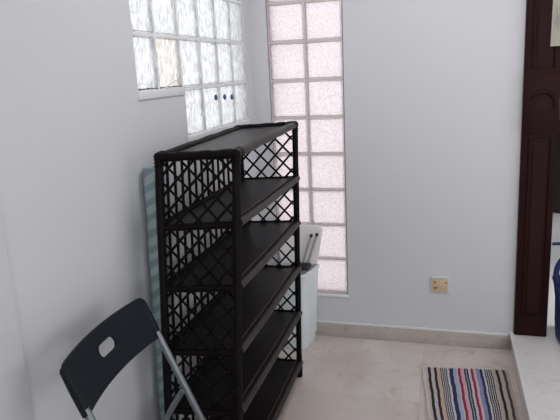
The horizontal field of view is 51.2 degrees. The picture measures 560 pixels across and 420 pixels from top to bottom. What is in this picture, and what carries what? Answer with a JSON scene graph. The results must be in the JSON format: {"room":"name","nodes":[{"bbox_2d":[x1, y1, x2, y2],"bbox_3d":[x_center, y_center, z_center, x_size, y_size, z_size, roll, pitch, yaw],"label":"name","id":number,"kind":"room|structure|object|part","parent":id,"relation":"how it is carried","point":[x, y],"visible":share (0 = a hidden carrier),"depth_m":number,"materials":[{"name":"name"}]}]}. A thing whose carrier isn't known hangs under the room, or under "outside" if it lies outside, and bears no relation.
{"room":"entryway","nodes":[
{"label":"entryway","id":0,"kind":"room"},
{"bbox_2d":[0,0,259,419],"bbox_3d":[-0.760,-0.113,1.265,0.100,2.750,4.400,1,14,16],"label":"wall","id":1,"kind":"structure","parent":0,"point":[77,140],"depth_m":1.70,"materials":[{"name":"grey paint"}]},
{"bbox_2d":[0,215,33,419],"bbox_3d":[-0.978,0.139,0.261,0.035,2.750,2.288,1,14,16],"label":"trim","id":2,"kind":"structure","parent":1,"relation":"attached to","point":[15,400],"depth_m":1.39,"materials":[{"name":"grey paint"}]},
{"bbox_2d":[129,0,250,141],"bbox_3d":[-0.362,-0.820,2.502,0.046,1.030,1.181,1,14,16],"label":"window","id":3,"kind":"structure","parent":1,"relation":"in","point":[193,49],"depth_m":2.49,"materials":[{"name":"white glass"}]},
{"bbox_3d":[-0.443,-0.452,2.187,0.016,0.062,0.375,1,14,16],"label":"sill","id":4,"kind":"part","parent":3,"relation":"part of","materials":[{"name":"white paint"}]},
{"bbox_3d":[-0.274,-0.382,2.791,0.016,0.035,0.800,1,14,16],"label":"sill","id":5,"kind":"part","parent":3,"relation":"part of","materials":[{"name":"white paint"}]},
{"bbox_2d":[247,0,525,335],"bbox_3d":[1.597,-0.587,2.771,3.600,2.750,0.100,1,14,16],"label":"wall","id":6,"kind":"structure","parent":0,"point":[433,89],"depth_m":3.04,"materials":[{"name":"grey paint"}]},
{"bbox_2d":[266,0,349,297],"bbox_3d":[0.148,-0.489,3.178,0.432,2.026,0.048,1,14,16],"label":"window","id":7,"kind":"structure","parent":6,"relation":"in","point":[305,37],"depth_m":3.16,"materials":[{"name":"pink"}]},
{"bbox_3d":[0.191,0.490,3.397,0.432,0.018,0.018,1,14,16],"label":"sill","id":8,"kind":"part","parent":7,"relation":"part of","materials":[{"name":"white paint"}]},
{"bbox_2d":[315,320,510,349],"bbox_3d":[0.577,0.696,3.328,1.383,0.092,0.014,1,14,16],"label":"baseboard","id":9,"kind":"structure","parent":6,"relation":"attached to","point":[491,340],"depth_m":3.27,"materials":[{"name":"beige tile"}]},
{"bbox_2d":[430,276,449,292],"bbox_3d":[0.868,0.404,3.171,0.100,0.094,0.013,1,14,16],"label":"wall socket","id":10,"kind":"object","parent":6,"relation":"attached to","point":[437,283],"visible":1,"depth_m":3.17,"materials":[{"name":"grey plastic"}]},
{"bbox_2d":[513,0,559,336],"bbox_3d":[1.270,-0.492,2.866,0.181,2.350,0.172,1,14,16],"label":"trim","id":11,"kind":"structure","parent":6,"relation":"attached to","point":[541,74],"depth_m":2.87,"materials":[{"name":"brown wood"}]},
{"bbox_3d":[1.290,0.099,2.941,0.120,0.926,0.014,1,14,16],"label":"panel","id":12,"kind":"part","parent":11,"relation":"part of","materials":[{"name":"brown wood"}]},
{"bbox_3d":[1.220,-1.120,2.652,0.120,0.926,0.014,1,14,16],"label":"panel","id":13,"kind":"part","parent":11,"relation":"part of","materials":[{"name":"brown wood"}]},
{"bbox_2d":[277,335,525,419],"bbox_3d":[1.054,1.336,0.978,3.900,0.100,4.450,1,14,16],"label":"floor","id":14,"kind":"structure","parent":0,"point":[343,378],"depth_m":2.96,"materials":[{"name":"beige tile"}]},
{"bbox_2d":[59,298,205,419],"bbox_3d":[-0.229,0.743,1.619,0.544,0.884,0.469,1,14,16],"label":"folding chair","id":15,"kind":"object","parent":14,"relation":"on","point":[84,372],"visible":1,"depth_m":1.59,"materials":[{"name":"black plastic"}]},
{"bbox_3d":[-0.290,0.838,1.436,0.333,0.764,0.021,0,14,12],"label":"leg","id":16,"kind":"part","parent":15,"relation":"part of","materials":[{"name":"grey paint"}]},
{"bbox_3d":[-0.451,0.376,1.576,0.091,0.132,0.445,0,14,12],"label":"backrest","id":17,"kind":"part","parent":15,"relation":"part of","materials":[{"name":"black plastic"}]},
{"bbox_3d":[-0.354,0.829,1.873,0.158,0.578,0.020,1,14,16],"label":"leg","id":18,"kind":"part","parent":15,"relation":"part of","materials":[{"name":"grey paint"}]},
{"bbox_3d":[-0.205,0.738,1.836,0.333,0.764,0.043,1,14,16],"label":"leg","id":19,"kind":"part","parent":15,"relation":"part of","materials":[{"name":"grey paint"}]},
{"bbox_2d":[143,166,179,419],"bbox_3d":[-0.424,0.450,2.142,0.062,1.215,0.142,1,14,16],"label":"mat","id":20,"kind":"object","parent":14,"relation":"on","point":[149,171],"visible":0.46,"depth_m":2.07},
{"bbox_2d":[153,121,302,419],"bbox_3d":[-0.153,0.340,2.374,0.316,1.300,1.064,1,14,14],"label":"shoe rack","id":21,"kind":"object","parent":14,"relation":"on","point":[240,335],"visible":0.99,"depth_m":2.13,"materials":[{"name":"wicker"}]},
{"bbox_3d":[-0.388,0.456,1.984,0.034,1.278,0.165,2,14,20],"label":"post","id":22,"kind":"part","parent":21,"relation":"part of","materials":[{"name":"wicker"}]},
{"bbox_3d":[-0.267,-0.174,1.864,0.275,0.044,0.035,1,14,14],"label":"rim rod","id":23,"kind":"part","parent":21,"relation":"part of","materials":[{"name":"plastic"}]},
{"bbox_3d":[-0.292,-0.275,2.306,0.035,0.038,0.878,1,14,14],"label":"rim rod","id":24,"kind":"part","parent":21,"relation":"part of","materials":[{"name":"plastic"}]},
{"bbox_3d":[-0.260,0.435,1.948,0.254,1.206,0.146,1,14,16],"label":"lattice panel","id":25,"kind":"part","parent":21,"relation":"part of","materials":[{"name":"wicker"}]},
{"bbox_3d":[-0.164,-0.047,2.323,0.274,0.055,0.923,1,14,14],"label":"rail","id":26,"kind":"part","parent":21,"relation":"part of","materials":[{"name":"wicker"}]},
{"bbox_3d":[-0.160,0.159,2.365,0.271,0.060,0.950,1,14,14],"label":"rail","id":27,"kind":"part","parent":21,"relation":"part of","materials":[{"name":"wicker"}]},
{"bbox_3d":[-0.156,0.378,2.410,0.267,0.067,0.978,1,14,14],"label":"rail","id":28,"kind":"part","parent":21,"relation":"part of","materials":[{"name":"wicker"}]},
{"bbox_3d":[-0.151,0.595,2.456,0.264,0.090,1.005,1,14,14],"label":"rail","id":29,"kind":"part","parent":21,"relation":"part of","materials":[{"name":"plastic"}]},
{"bbox_3d":[-0.140,0.454,1.922,0.033,1.287,0.166,5,15,28],"label":"post","id":30,"kind":"part","parent":21,"relation":"part of","materials":[{"name":"wicker"}]},
{"bbox_3d":[-0.165,0.229,2.879,0.034,1.278,0.068,-6,14,-12],"label":"post","id":31,"kind":"part","parent":21,"relation":"part of","materials":[{"name":"plastic"}]},
{"bbox_3d":[-0.147,0.861,2.510,0.260,0.087,1.040,1,14,14],"label":"rail","id":32,"kind":"part","parent":21,"relation":"part of","materials":[{"name":"plastic"}]},
{"bbox_3d":[-0.035,-0.282,2.240,0.063,0.041,0.878,1,14,16],"label":"rim rod","id":33,"kind":"part","parent":21,"relation":"part of","materials":[{"name":"plastic"}]},
{"bbox_3d":[-0.030,-0.053,2.288,0.038,0.053,0.898,1,14,14],"label":"rail","id":34,"kind":"part","parent":21,"relation":"part of","materials":[{"name":"wicker"}]},
{"bbox_3d":[-0.061,-0.384,2.682,0.277,0.047,0.035,1,14,14],"label":"rim rod","id":35,"kind":"part","parent":21,"relation":"part of","materials":[{"name":"plastic"}]},
{"bbox_3d":[-0.028,0.154,2.331,0.038,0.060,0.925,1,14,14],"label":"rail","id":36,"kind":"part","parent":21,"relation":"part of","materials":[{"name":"wicker"}]},
{"bbox_3d":[-0.023,0.592,2.423,0.038,0.094,0.980,1,14,14],"label":"rail","id":37,"kind":"part","parent":21,"relation":"part of","materials":[{"name":"plastic"}]},
{"bbox_3d":[-0.037,0.208,2.841,0.259,1.211,0.045,1,14,14],"label":"lattice panel","id":38,"kind":"part","parent":21,"relation":"part of","materials":[{"name":"wicker"}]},
{"bbox_3d":[-0.025,0.374,2.377,0.038,0.069,0.953,1,14,14],"label":"rail","id":39,"kind":"part","parent":21,"relation":"part of","materials":[{"name":"wicker"}]},
{"bbox_3d":[-0.020,0.859,2.479,0.038,0.094,1.014,1,14,14],"label":"rail","id":40,"kind":"part","parent":21,"relation":"part of","materials":[{"name":"plastic"}]},
{"bbox_3d":[0.084,0.226,2.816,0.034,1.290,0.080,-12,16,-34],"label":"post","id":41,"kind":"part","parent":21,"relation":"part of","materials":[{"name":"wicker"}]},
{"bbox_2d":[275,224,322,348],"bbox_3d":[0.093,0.432,3.274,0.281,0.674,0.211,1,14,16],"label":"waste bin","id":42,"kind":"object","parent":14,"relation":"on","point":[310,235],"visible":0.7,"depth_m":3.26,"materials":[{"name":"white plastic"}]},
{"bbox_3d":[0.112,0.193,3.298,0.264,0.223,0.037,1,14,16],"label":"lid","id":43,"kind":"part","parent":42,"relation":"part of","materials":[{"name":"white plastic"}]},
{"bbox_3d":[0.149,0.225,3.258,0.071,0.179,0.014,-3,13,-2],"label":"rod","id":44,"kind":"part","parent":42,"relation":"part of","materials":[{"name":"grey metal"}]},
{"bbox_3d":[0.179,0.223,3.249,0.073,0.186,0.014,-3,13,-2],"label":"rod","id":45,"kind":"part","parent":42,"relation":"part of","materials":[{"name":"grey metal"}]},
{"bbox_2d":[422,367,519,419],"bbox_3d":[0.874,0.891,2.627,0.420,0.012,0.716,0,14,10],"label":"rag rug","id":46,"kind":"object","parent":14,"relation":"on","point":[453,393],"visible":1,"depth_m":2.73,"materials":[{"name":"multicoloured fabric"}]},
{"bbox_2d":[509,213,559,419],"bbox_3d":[2.193,0.941,2.184,2.377,0.200,7.200,1,14,16],"label":"floor","id":47,"kind":"structure","parent":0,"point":[536,359],"depth_m":2.80,"materials":[{"name":"tile"}]},
{"bbox_2d":[552,242,559,341],"bbox_3d":[1.563,0.418,2.918,0.406,0.531,0.230,1,14,16],"label":"backpack","id":48,"kind":"object","parent":47,"relation":"on","point":[556,277],"visible":1,"depth_m":2.93,"materials":[{"name":"blue fabric"}]},
{"bbox_3d":[1.476,0.272,2.855,0.253,0.203,0.043,1,14,16],"label":"handle","id":49,"kind":"part","parent":48,"relation":"part of","materials":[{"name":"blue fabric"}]},
{"bbox_2d":[550,0,559,45],"bbox_3d":[1.323,-0.905,2.662,0.150,0.300,0.006,1,14,16],"label":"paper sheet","id":50,"kind":"object","parent":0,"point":[555,29],"visible":1,"depth_m":2.69,"materials":[{"name":"beige paper"}]},
{"bbox_2d":[553,119,559,213],"bbox_3d":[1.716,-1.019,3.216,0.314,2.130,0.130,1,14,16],"label":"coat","id":51,"kind":"object","parent":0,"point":[556,205],"visible":0.52,"depth_m":3.43,"materials":[{"name":"fabric"}]}
]}

